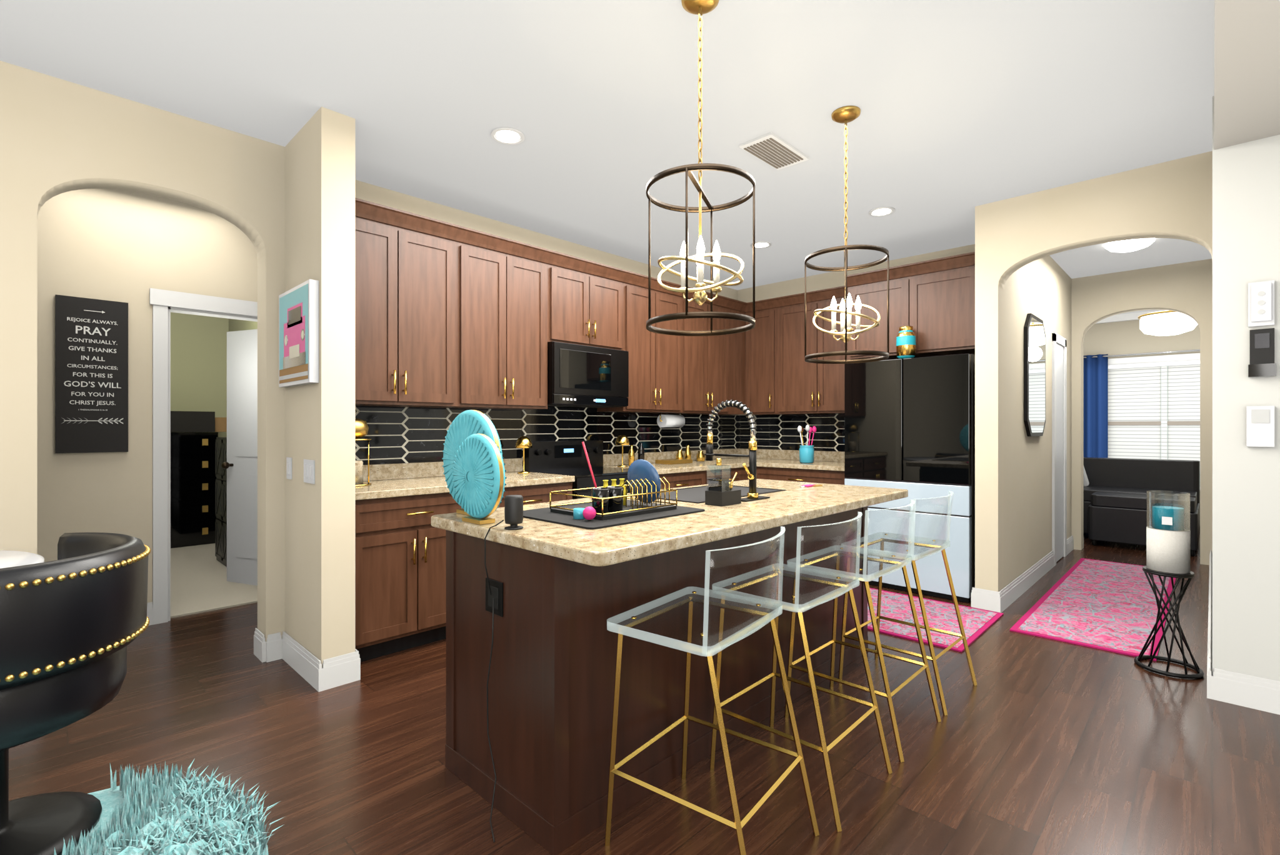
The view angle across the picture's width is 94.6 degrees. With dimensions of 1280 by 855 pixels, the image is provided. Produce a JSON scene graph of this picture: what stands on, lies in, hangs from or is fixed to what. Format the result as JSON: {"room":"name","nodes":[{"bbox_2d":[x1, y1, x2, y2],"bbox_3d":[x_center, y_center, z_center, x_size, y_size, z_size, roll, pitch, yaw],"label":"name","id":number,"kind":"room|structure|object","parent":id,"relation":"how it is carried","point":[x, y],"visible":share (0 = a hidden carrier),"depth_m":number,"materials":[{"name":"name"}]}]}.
{"room":"kitchen","nodes":[
{"label":"kitchen","id":0,"kind":"room"},
{"bbox_2d":[0,0,1214,314],"bbox_3d":[0.648,-1.580,3.737,12.570,0.100,14.570,0,0,44],"label":"ceiling","id":1,"kind":"structure","parent":0,"point":[966,106],"depth_m":2.73,"materials":[{"name":"grey paint"}]},
{"bbox_2d":[490,126,524,144],"bbox_3d":[-0.692,-1.526,3.094,0.171,0.008,0.171,0,0,38],"label":"recessed light","id":2,"kind":"object","parent":1,"relation":"in","point":[503,135],"depth_m":3.09,"materials":[{"name":"white plastic"}]},
{"bbox_2d":[646,0,755,336],"bbox_3d":[0.214,-0.942,2.104,0.386,1.174,0.386,0,0,44],"label":"pendant light","id":3,"kind":"object","parent":1,"relation":"hanging from","point":[699,7],"visible":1,"depth_m":2.09,"materials":[{"name":"gold metal"}]},
{"bbox_2d":[750,241,771,248],"bbox_3d":[1.012,-1.526,4.938,0.171,0.008,0.171,0,0,38],"label":"recessed light","id":4,"kind":"object","parent":1,"relation":"in","point":[760,244],"depth_m":4.92,"materials":[{"name":"white plastic"}]},
{"bbox_2d":[739,131,809,169],"bbox_3d":[0.748,-1.521,3.272,0.200,0.016,0.400,0,0,44],"label":"air vent","id":5,"kind":"object","parent":1,"relation":"in","point":[772,149],"depth_m":3.24,"materials":[{"name":"white metal"}]},
{"bbox_2d":[804,105,889,363],"bbox_3d":[1.002,-0.929,2.873,0.386,1.199,0.386,0,0,44],"label":"pendant light","id":6,"kind":"object","parent":1,"relation":"hanging from","point":[846,114],"visible":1,"depth_m":2.86,"materials":[{"name":"gold metal"}]},
{"bbox_2d":[868,206,894,216],"bbox_3d":[1.709,-1.526,4.178,0.171,0.008,0.171,0,0,38],"label":"recessed light","id":7,"kind":"object","parent":1,"relation":"in","point":[882,211],"depth_m":4.17,"materials":[{"name":"white plastic"}]},
{"bbox_2d":[1105,238,1154,252],"bbox_3d":[4.025,-1.492,4.858,0.318,0.075,0.318,0,0,20],"label":"recessed light","id":8,"kind":"object","parent":1,"relation":"in","point":[1130,245],"depth_m":4.79,"materials":[{"name":"white"}]},
{"bbox_2d":[1137,310,1197,336],"bbox_3d":[6.005,-1.290,6.714,0.534,0.479,0.534,0,0,44],"label":"crystal ceiling light","id":9,"kind":"object","parent":1,"relation":"hanging from","point":[1164,323],"visible":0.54,"depth_m":6.57,"materials":[{"name":"white glass"}]},
{"bbox_2d":[0,60,1279,681],"bbox_3d":[0.648,-0.140,3.737,12.570,2.780,14.570,0,0,44],"label":"wall","id":10,"kind":"structure","parent":0,"point":[103,195],"depth_m":3.19,"materials":[{"name":"paint"}]},
{"bbox_2d":[55,294,128,453],"bbox_3d":[-3.282,-0.310,3.543,0.030,0.920,0.320,0,0,44],"label":"sign board","id":11,"kind":"object","parent":10,"relation":"attached to","point":[91,375],"visible":1,"depth_m":3.53,"materials":[{"name":"black wood"}]},
{"bbox_2d":[146,601,153,625],"bbox_3d":[-3.487,1.179,3.342,0.020,0.142,1.145,0,0,44],"label":"baseboard","id":12,"kind":"structure","parent":10,"relation":"attached to","point":[150,606],"depth_m":3.74,"materials":[{"name":"white wood"}]},
{"bbox_2d":[149,288,257,624],"bbox_3d":[-2.797,0.185,4.135,0.148,2.130,0.995,0,0,44],"label":"door frame","id":13,"kind":"structure","parent":10,"relation":"attached to","point":[164,303],"depth_m":3.78,"materials":[{"name":"white wood"}]},
{"bbox_2d":[221,329,257,585],"bbox_3d":[-2.974,0.236,4.606,0.746,2.012,0.381,0,0,44],"label":"door leaf","id":14,"kind":"structure","parent":10,"relation":"in","point":[240,465],"depth_m":4.68,"materials":[{"name":"white wood"}]},
{"bbox_2d":[286,457,291,479],"bbox_3d":[-1.873,0.217,3.150,0.075,0.115,0.010,0,0,44],"label":"light switch","id":15,"kind":"object","parent":10,"relation":"attached to","point":[289,460],"depth_m":3.14,"materials":[{"name":"white plastic"}]},
{"bbox_2d":[278,279,318,387],"bbox_3d":[-1.737,-0.460,2.993,0.500,0.490,0.045,0,0,44],"label":"picture","id":16,"kind":"object","parent":10,"relation":"attached to","point":[298,335],"visible":1,"depth_m":2.90,"materials":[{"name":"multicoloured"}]},
{"bbox_2d":[269,631,329,691],"bbox_3d":[-1.734,1.179,2.997,0.598,0.142,0.051,0,0,44],"label":"baseboard","id":17,"kind":"structure","parent":10,"relation":"attached to","point":[307,665],"depth_m":2.98,"materials":[{"name":"white wood"}]},
{"bbox_2d":[303,459,314,483],"bbox_3d":[-1.641,0.217,2.926,0.150,0.115,0.010,0,0,44],"label":"light switch","id":18,"kind":"object","parent":10,"relation":"attached to","point":[309,471],"depth_m":2.91,"materials":[{"name":"white plastic"}]},
{"bbox_2d":[355,197,462,408],"bbox_3d":[-1.552,-0.705,3.605,0.349,1.139,0.772,0,0,44],"label":"upper cabinet","id":19,"kind":"object","parent":10,"relation":"attached to","point":[447,315],"depth_m":3.52,"materials":[{"name":"brown wood"}]},
{"bbox_2d":[457,226,552,409],"bbox_3d":[-1.033,-0.705,4.141,0.349,1.139,0.721,0,0,44],"label":"upper cabinet","id":20,"kind":"object","parent":10,"relation":"attached to","point":[507,283],"depth_m":4.01,"materials":[{"name":"brown wood"}]},
{"bbox_2d":[355,405,737,470],"bbox_3d":[-0.428,0.081,5.011,0.008,0.498,4.355,0,0,44],"label":"tile backsplash","id":21,"kind":"structure","parent":10,"relation":"attached to","point":[396,435],"depth_m":4.59,"materials":[{"name":"black tile"}]},
{"bbox_2d":[552,250,627,351],"bbox_3d":[-0.514,-0.950,4.676,0.349,0.650,0.769,0,0,44],"label":"upper cabinet","id":22,"kind":"object","parent":10,"relation":"attached to","point":[590,298],"depth_m":4.55,"materials":[{"name":"brown wood"}]},
{"bbox_2d":[547,341,628,408],"bbox_3d":[-0.492,-0.394,4.654,0.391,0.456,0.756,0,0,44],"label":"microwave","id":23,"kind":"object","parent":22,"relation":"attached to","point":[582,376],"visible":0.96,"depth_m":4.47,"materials":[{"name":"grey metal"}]},
{"bbox_2d":[596,270,684,413],"bbox_3d":[0.009,-0.705,5.216,0.349,1.139,0.736,0,0,44],"label":"upper cabinet","id":24,"kind":"object","parent":10,"relation":"attached to","point":[657,361],"depth_m":5.08,"materials":[{"name":"brown wood"}]},
{"bbox_2d":[656,412,684,427],"bbox_3d":[0.289,-0.067,5.471,0.120,0.134,0.309,0,0,44],"label":"paper towel holder","id":25,"kind":"object","parent":24,"relation":"attached to","point":[669,420],"visible":1,"depth_m":5.41,"materials":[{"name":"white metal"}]},
{"bbox_2d":[685,287,732,414],"bbox_3d":[0.519,-0.705,5.742,0.349,1.139,0.729,0,0,44],"label":"upper cabinet","id":26,"kind":"object","parent":10,"relation":"attached to","point":[709,359],"depth_m":5.63,"materials":[{"name":"brown wood"}]},
{"bbox_2d":[732,300,744,414],"bbox_3d":[0.870,-0.705,6.120,0.328,1.139,0.301,0,0,44],"label":"upper cabinet","id":27,"kind":"object","parent":10,"relation":"attached to","point":[738,306],"depth_m":6.02,"materials":[{"name":"brown wood"}]},
{"bbox_2d":[745,298,772,414],"bbox_3d":[1.331,-0.705,6.094,0.370,1.139,0.349,0,0,44],"label":"upper cabinet","id":28,"kind":"object","parent":10,"relation":"attached to","point":[758,340],"depth_m":5.98,"materials":[{"name":"brown wood"}]},
{"bbox_2d":[737,413,844,451],"bbox_3d":[1.652,0.049,6.022,1.560,0.367,0.008,0,0,44],"label":"tile backsplash","id":29,"kind":"structure","parent":10,"relation":"attached to","point":[772,432],"depth_m":6.09,"materials":[{"name":"black tile"}]},
{"bbox_2d":[772,285,844,414],"bbox_3d":[1.780,-0.705,5.659,0.880,1.139,0.349,0,0,44],"label":"upper cabinet","id":30,"kind":"object","parent":10,"relation":"attached to","point":[800,387],"depth_m":5.62,"materials":[{"name":"brown wood"}]},
{"bbox_2d":[846,251,974,359],"bbox_3d":[2.348,-0.927,4.880,1.020,0.694,0.678,0,0,44],"label":"upper cabinet","id":31,"kind":"object","parent":10,"relation":"attached to","point":[935,297],"depth_m":4.58,"materials":[{"name":"brown wood"}]},
{"bbox_2d":[989,550,1054,612],"bbox_3d":[3.060,1.179,4.660,0.048,0.142,1.888,0,0,44],"label":"baseboard","id":32,"kind":"structure","parent":10,"relation":"attached to","point":[999,601],"depth_m":4.38,"materials":[{"name":"white wood"}]},
{"bbox_2d":[1023,313,1045,436],"bbox_3d":[3.189,-0.410,4.763,0.027,0.960,0.680,0,0,44],"label":"mirror","id":33,"kind":"object","parent":10,"relation":"attached to","point":[1034,377],"visible":1,"depth_m":4.68,"materials":[{"name":"black mirror"}]},
{"bbox_2d":[1051,331,1066,566],"bbox_3d":[3.941,0.195,5.547,0.020,2.110,0.610,0,0,44],"label":"door frame","id":34,"kind":"structure","parent":10,"relation":"attached to","point":[1059,342],"depth_m":5.54,"materials":[{"name":"white wood"}]},
{"bbox_2d":[1066,535,1073,554],"bbox_3d":[4.295,1.179,5.913,0.018,0.142,0.430,0,0,44],"label":"baseboard","id":35,"kind":"structure","parent":10,"relation":"attached to","point":[1070,541],"depth_m":5.92,"materials":[{"name":"white wood"}]},
{"bbox_2d":[1095,310,1166,323],"bbox_3d":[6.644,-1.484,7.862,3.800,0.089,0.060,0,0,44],"label":"ceiling","id":36,"kind":"structure","parent":10,"relation":"attached to","point":[1124,317],"depth_m":7.93,"materials":[{"name":"white paint"}]},
{"bbox_2d":[1083,349,1199,458],"bbox_3d":[6.757,0.110,7.655,2.450,2.220,0.086,0,0,44],"label":"curtain","id":37,"kind":"object","parent":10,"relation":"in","point":[1095,405],"depth_m":8.12,"materials":[{"name":"blue fabric"}]},
{"bbox_2d":[1108,353,1199,459],"bbox_3d":[6.822,-0.050,7.687,1.980,1.780,0.060,0,0,44],"label":"window","id":38,"kind":"structure","parent":10,"relation":"in","point":[1164,422],"depth_m":7.68,"materials":[{"name":"white"}]},
{"bbox_2d":[1108,360,1199,461],"bbox_3d":[6.816,-0.064,7.680,1.790,1.568,0.040,0,0,44],"label":"window blinds","id":39,"kind":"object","parent":38,"relation":"attached to","point":[1134,392],"depth_m":7.77,"materials":[{"name":"white plastic"}]},
{"bbox_2d":[1207,550,1212,665],"bbox_3d":[3.910,1.179,4.044,0.024,0.142,3.650,0,0,44],"label":"baseboard","id":40,"kind":"structure","parent":10,"relation":"attached to","point":[1210,607],"depth_m":3.53,"materials":[{"name":"white wood"}]},
{"bbox_2d":[1206,663,1279,714],"bbox_3d":[4.068,1.179,1.337,4.018,0.142,0.018,0,0,44],"label":"baseboard","id":41,"kind":"structure","parent":10,"relation":"attached to","point":[1258,693],"depth_m":2.65,"materials":[{"name":"white wood"}]},
{"bbox_2d":[1246,280,1276,446],"bbox_3d":[2.746,-0.280,2.611,0.090,0.730,0.026,0,0,44],"label":"wall control panel","id":42,"kind":"object","parent":10,"relation":"attached to","point":[1260,426],"visible":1,"depth_m":2.61,"materials":[{"name":"white plastic"}]},
{"bbox_2d":[8,533,1279,854],"bbox_3d":[0.648,1.300,3.737,12.570,0.100,14.570,0,0,44],"label":"floor","id":43,"kind":"structure","parent":0,"point":[1030,745],"depth_m":2.24,"materials":[{"name":"brown wood"}]},
{"bbox_2d":[0,550,44,568],"bbox_3d":[-2.476,0.860,1.842,0.870,0.780,0.870,0,0,44],"label":"dining table","id":44,"kind":"object","parent":43,"relation":"on","point":[9,559],"visible":0.54,"depth_m":2.12,"materials":[{"name":"white"}]},
{"bbox_2d":[53,758,283,854],"bbox_3d":[-1.658,1.192,1.348,1.423,0.112,1.469,0,0,44],"label":"rug","id":45,"kind":"object","parent":43,"relation":"on","point":[156,813],"visible":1,"depth_m":1.79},
{"bbox_2d":[0,532,150,854],"bbox_3d":[-1.884,0.796,1.706,0.679,0.864,0.732,0,0,44],"label":"barrel chair","id":46,"kind":"object","parent":45,"relation":"on","point":[74,620],"visible":1,"depth_m":1.67,"materials":[{"name":"black leather"}]},
{"bbox_2d":[170,543,257,618],"bbox_3d":[-4.072,1.244,5.282,3.400,0.012,1.320,0,0,44],"label":"carpet floor","id":47,"kind":"structure","parent":43,"relation":"on","point":[199,583],"depth_m":4.62,"materials":[{"name":"beige carpet"}]},
{"bbox_2d":[170,431,218,548],"bbox_3d":[-4.860,0.644,6.332,0.508,1.188,0.470,0,0,44],"label":"drawers","id":48,"kind":"object","parent":47,"relation":"on","point":[193,517],"visible":0.65,"depth_m":6.17,"materials":[{"name":"black wood"}]},
{"bbox_2d":[170,411,226,431],"bbox_3d":[-4.814,-0.061,6.385,0.400,0.218,0.530,0,0,44],"label":"laundry basket","id":49,"kind":"object","parent":48,"relation":"on","point":[193,421],"visible":0.75,"depth_m":6.23,"materials":[{"name":"black"}]},
{"bbox_2d":[215,436,226,566],"bbox_3d":[-3.622,0.664,5.459,0.600,1.148,0.400,0,0,44],"label":"cabinet","id":50,"kind":"object","parent":47,"relation":"on","point":[220,504],"visible":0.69,"depth_m":5.37,"materials":[{"name":"black wood"}]},
{"bbox_2d":[355,492,462,661],"bbox_3d":[-1.460,0.812,3.499,0.629,0.874,0.748,0,0,44],"label":"base cabinet","id":51,"kind":"object","parent":43,"relation":"on","point":[400,558],"depth_m":3.22,"materials":[{"name":"brown wood"}]},
{"bbox_2d":[355,458,574,500],"bbox_3d":[-1.196,0.304,3.760,0.642,0.140,1.489,0,0,44],"label":"countertop","id":52,"kind":"structure","parent":51,"relation":"on","point":[394,480],"depth_m":3.76,"materials":[{"name":"stone"}]},
{"bbox_2d":[355,418,371,486],"bbox_3d":[-1.666,0.141,3.425,0.200,0.385,0.200,0,0,44],"label":"stand","id":53,"kind":"object","parent":52,"relation":"on","point":[361,428],"visible":0.46,"depth_m":3.40,"materials":[{"name":"gold metal"}]},
{"bbox_2d":[515,435,532,473],"bbox_3d":[-0.845,0.197,4.301,0.123,0.272,0.123,0,0,38],"label":"lamp","id":54,"kind":"object","parent":52,"relation":"on","point":[524,442],"depth_m":4.26,"materials":[{"name":"gold metal"}]},
{"bbox_2d":[498,481,572,507],"bbox_3d":[-0.940,0.812,4.036,0.629,0.874,0.747,0,0,44],"label":"base cabinet","id":55,"kind":"object","parent":43,"relation":"on","point":[534,494],"depth_m":3.89,"materials":[{"name":"brown wood"}]},
{"bbox_2d":[525,440,630,499],"bbox_3d":[-0.385,0.680,4.551,0.689,1.140,0.756,0,0,44],"label":"range","id":56,"kind":"object","parent":43,"relation":"on","point":[568,458],"visible":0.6,"depth_m":4.58,"materials":[{"name":"grey metal"}]},
{"bbox_2d":[445,506,868,854],"bbox_3d":[0.259,0.813,2.750,0.700,0.874,2.186,0,0,44],"label":"kitchen island","id":57,"kind":"object","parent":43,"relation":"on","point":[551,680],"visible":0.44,"depth_m":1.99,"materials":[{"name":"brown wood"}]},
{"bbox_2d":[431,478,908,566],"bbox_3d":[0.325,0.354,2.714,0.970,0.040,2.250,0,0,44],"label":"island countertop","id":58,"kind":"structure","parent":57,"relation":"on","point":[794,502],"depth_m":2.06,"materials":[{"name":"stone"}]},
{"bbox_2d":[441,409,503,515],"bbox_3d":[-0.651,0.132,2.281,0.390,0.402,0.080,0,0,44],"label":"disc","id":59,"kind":"object","parent":58,"relation":"on","point":[464,425],"visible":0.35,"depth_m":2.28,"materials":[{"name":"teal ceramic"}]},
{"bbox_2d":[451,433,506,524],"bbox_3d":[-0.570,0.177,2.084,0.300,0.312,0.075,0,0,44],"label":"disc","id":60,"kind":"object","parent":58,"relation":"on","point":[479,476],"visible":1,"depth_m":2.03,"materials":[{"name":"teal ceramic"}]},
{"bbox_2d":[504,495,523,529],"bbox_3d":[-0.416,0.279,1.949,0.060,0.108,0.060,0,0,44],"label":"speaker","id":61,"kind":"object","parent":58,"relation":"on","point":[513,511],"visible":1,"depth_m":1.93},
{"bbox_2d":[484,519,503,842],"bbox_3d":[-0.462,0.775,1.873,0.173,0.946,0.111,0,0,44],"label":"cord","id":62,"kind":"object","parent":61,"relation":"attached to","point":[487,680],"visible":0.98,"depth_m":1.93,"materials":[{"name":"black plastic"}]},
{"bbox_2d":[523,500,704,529],"bbox_3d":[-0.125,0.330,2.314,0.500,0.006,0.610,0,0,44],"label":"drying mat","id":63,"kind":"object","parent":58,"relation":"on","point":[546,514],"visible":0.52,"depth_m":2.15,"materials":[{"name":"black rubber"}]},
{"bbox_2d":[549,476,677,519],"bbox_3d":[-0.100,0.263,2.325,0.306,0.127,0.405,0,0,44],"label":"dish rack","id":64,"kind":"object","parent":63,"relation":"on","point":[631,507],"visible":0.83,"depth_m":2.28,"materials":[{"name":"gold metal"}]},
{"bbox_2d":[573,441,660,519],"bbox_3d":[-0.112,0.189,2.248,0.195,0.274,0.390,0,0,44],"label":"dishes","id":65,"kind":"object","parent":63,"relation":"on","point":[639,469],"visible":0.96,"depth_m":2.19,"materials":[{"name":"black"}]},
{"bbox_2d":[628,485,785,503],"bbox_3d":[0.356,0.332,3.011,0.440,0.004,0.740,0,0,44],"label":"sink","id":66,"kind":"object","parent":58,"relation":"in","point":[694,494],"visible":0.5,"depth_m":3.00,"materials":[{"name":"black metal"}]},
{"bbox_2d":[705,458,741,506],"bbox_3d":[0.374,0.233,2.584,0.090,0.200,0.173,0,0,44],"label":"soap caddy","id":67,"kind":"object","parent":58,"relation":"on","point":[720,492],"visible":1,"depth_m":2.53,"materials":[{"name":"black"}]},
{"bbox_2d":[703,400,769,501],"bbox_3d":[0.428,0.101,2.806,0.324,0.465,0.234,0,0,44],"label":"faucet","id":68,"kind":"object","parent":58,"relation":"on","point":[752,494],"visible":1,"depth_m":2.75,"materials":[{"name":"black metal"}]},
{"bbox_2d":[800,484,822,487],"bbox_3d":[0.964,0.329,3.337,0.060,0.008,0.167,0,0,44],"label":"keys","id":69,"kind":"object","parent":58,"relation":"on","point":[810,485],"visible":1,"depth_m":3.32,"materials":[{"name":"pink"}]},
{"bbox_2d":[658,470,707,488],"bbox_3d":[0.102,0.812,5.111,0.629,0.874,0.718,0,0,44],"label":"base cabinet","id":70,"kind":"object","parent":43,"relation":"on","point":[695,478],"depth_m":4.95,"materials":[{"name":"brown wood"}]},
{"bbox_2d":[605,526,819,854],"bbox_3d":[0.222,0.786,1.792,0.504,0.932,0.480,0,0,37],"label":"stool","id":71,"kind":"object","parent":43,"relation":"on","point":[737,825],"visible":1,"depth_m":1.76,"materials":[{"name":"gold metal"}]},
{"bbox_2d":[707,466,759,482],"bbox_3d":[0.636,0.812,5.621,0.685,0.874,0.757,0,0,44],"label":"base cabinet","id":72,"kind":"object","parent":43,"relation":"on","point":[742,474],"depth_m":5.46,"materials":[{"name":"brown wood"}]},
{"bbox_2d":[710,511,892,831],"bbox_3d":[0.583,0.786,2.150,0.511,0.932,0.485,0,0,44],"label":"stool","id":73,"kind":"object","parent":43,"relation":"on","point":[824,749],"visible":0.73,"depth_m":2.13,"materials":[{"name":"gold metal"}]},
{"bbox_2d":[760,466,844,484],"bbox_3d":[1.650,0.812,5.591,0.968,0.874,0.628,0,0,44],"label":"base cabinet","id":74,"kind":"object","parent":43,"relation":"on","point":[789,474],"depth_m":5.33,"materials":[{"name":"brown wood"}]},
{"bbox_2d":[603,448,749,474],"bbox_3d":[0.588,0.304,5.602,0.642,0.140,2.089,0,0,44],"label":"countertop","id":75,"kind":"structure","parent":74,"relation":"on","point":[614,460],"depth_m":5.43,"materials":[{"name":"stone"}]},
{"bbox_2d":[615,435,629,466],"bbox_3d":[-0.150,0.197,5.019,0.123,0.272,0.123,0,0,38],"label":"lamp","id":76,"kind":"object","parent":75,"relation":"on","point":[622,440],"depth_m":4.98,"materials":[{"name":"gold metal"}]},
{"bbox_2d":[628,442,644,465],"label":"decor","id":77,"kind":"object","parent":75,"relation":"on","point":[640,450],"depth_m":5.17,"materials":[{"name":"gold metal"}]},
{"bbox_2d":[655,445,692,464],"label":"decor","id":78,"kind":"object","parent":75,"relation":"on","point":[679,459],"depth_m":5.51,"materials":[{"name":"gold metal"}]},
{"bbox_2d":[696,450,704,461],"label":"decor","id":79,"kind":"object","parent":75,"relation":"on","point":[700,457],"depth_m":5.82,"materials":[{"name":"gold metal"}]},
{"bbox_2d":[756,449,844,471],"bbox_3d":[1.656,0.304,5.575,0.930,0.140,0.642,0,0,44],"label":"countertop","id":80,"kind":"structure","parent":74,"relation":"on","point":[827,460],"depth_m":5.77,"materials":[{"name":"stone"}]},
{"bbox_2d":[797,425,816,463],"bbox_3d":[1.572,0.153,5.560,0.175,0.360,0.168,0,0,44],"label":"utensil crock","id":81,"kind":"object","parent":80,"relation":"on","point":[806,453],"visible":1,"depth_m":5.51,"materials":[{"name":"teal ceramic"}]},
{"bbox_2d":[784,499,941,762],"bbox_3d":[0.952,0.786,2.531,0.504,0.932,0.480,0,0,44],"label":"stool","id":82,"kind":"object","parent":43,"relation":"on","point":[888,694],"visible":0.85,"depth_m":2.52,"materials":[{"name":"gold metal"}]},
{"bbox_2d":[838,491,976,715],"bbox_3d":[1.307,0.786,2.890,0.511,0.932,0.485,0,0,44],"label":"stool","id":83,"kind":"object","parent":43,"relation":"on","point":[933,658],"visible":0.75,"depth_m":2.88,"materials":[{"name":"gold metal"}]},
{"bbox_2d":[844,353,974,602],"bbox_3d":[2.285,0.362,4.783,0.925,1.775,0.850,0,0,44],"label":"fridge","id":84,"kind":"object","parent":43,"relation":"on","point":[909,424],"visible":0.69,"depth_m":4.39,"materials":[{"name":"grey metal"}]},
{"bbox_2d":[896,326,916,359],"bbox_3d":[2.043,-0.651,4.537,0.140,0.250,0.140,0,0,44],"label":"jar","id":85,"kind":"object","parent":84,"relation":"on","point":[905,343],"visible":0.94,"depth_m":4.49,"materials":[{"name":"teal"}]},
{"bbox_2d":[867,587,1003,652],"bbox_3d":[1.353,1.244,4.342,2.100,0.011,0.920,0,0,44],"label":"kitchen rug","id":86,"kind":"object","parent":43,"relation":"on","point":[977,622],"visible":0.32,"depth_m":3.82,"materials":[{"name":"pink fabric"}]},
{"bbox_2d":[1009,558,1176,661],"bbox_3d":[3.478,1.244,4.386,0.680,0.011,2.760,0,0,44],"label":"rug","id":87,"kind":"object","parent":43,"relation":"on","point":[1107,605],"visible":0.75,"depth_m":4.01,"materials":[{"name":"pink fabric"}]},
{"bbox_2d":[1083,456,1199,556],"bbox_3d":[5.072,0.810,6.886,2.100,0.880,1.350,0,0,44],"label":"sofa","id":88,"kind":"object","parent":43,"relation":"on","point":[1115,500],"visible":0.5,"depth_m":6.49,"materials":[{"name":"black leather"}]},
{"bbox_2d":[1083,466,1089,486],"bbox_3d":[5.046,0.530,7.293,0.805,0.451,0.346,0,0,44],"label":"pillow","id":89,"kind":"object","parent":88,"relation":"on","point":[1086,482],"visible":0.06,"depth_m":6.99,"materials":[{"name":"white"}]},
{"bbox_2d":[1133,490,1204,678],"bbox_3d":[2.735,0.791,3.059,0.272,0.915,0.272,0,0,44],"label":"candle stand","id":90,"kind":"object","parent":43,"relation":"on","point":[1168,544],"visible":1,"depth_m":3.02,"materials":[{"name":"black metal"}]},
{"bbox_2d":[1214,0,1279,149],"bbox_3d":[1.369,-1.405,-1.466,3.994,0.249,7.799,0,0,44],"label":"ceiling","id":91,"kind":"structure","parent":0,"point":[1247,70],"depth_m":2.12,"materials":[{"name":"beige paint"}]}
]}

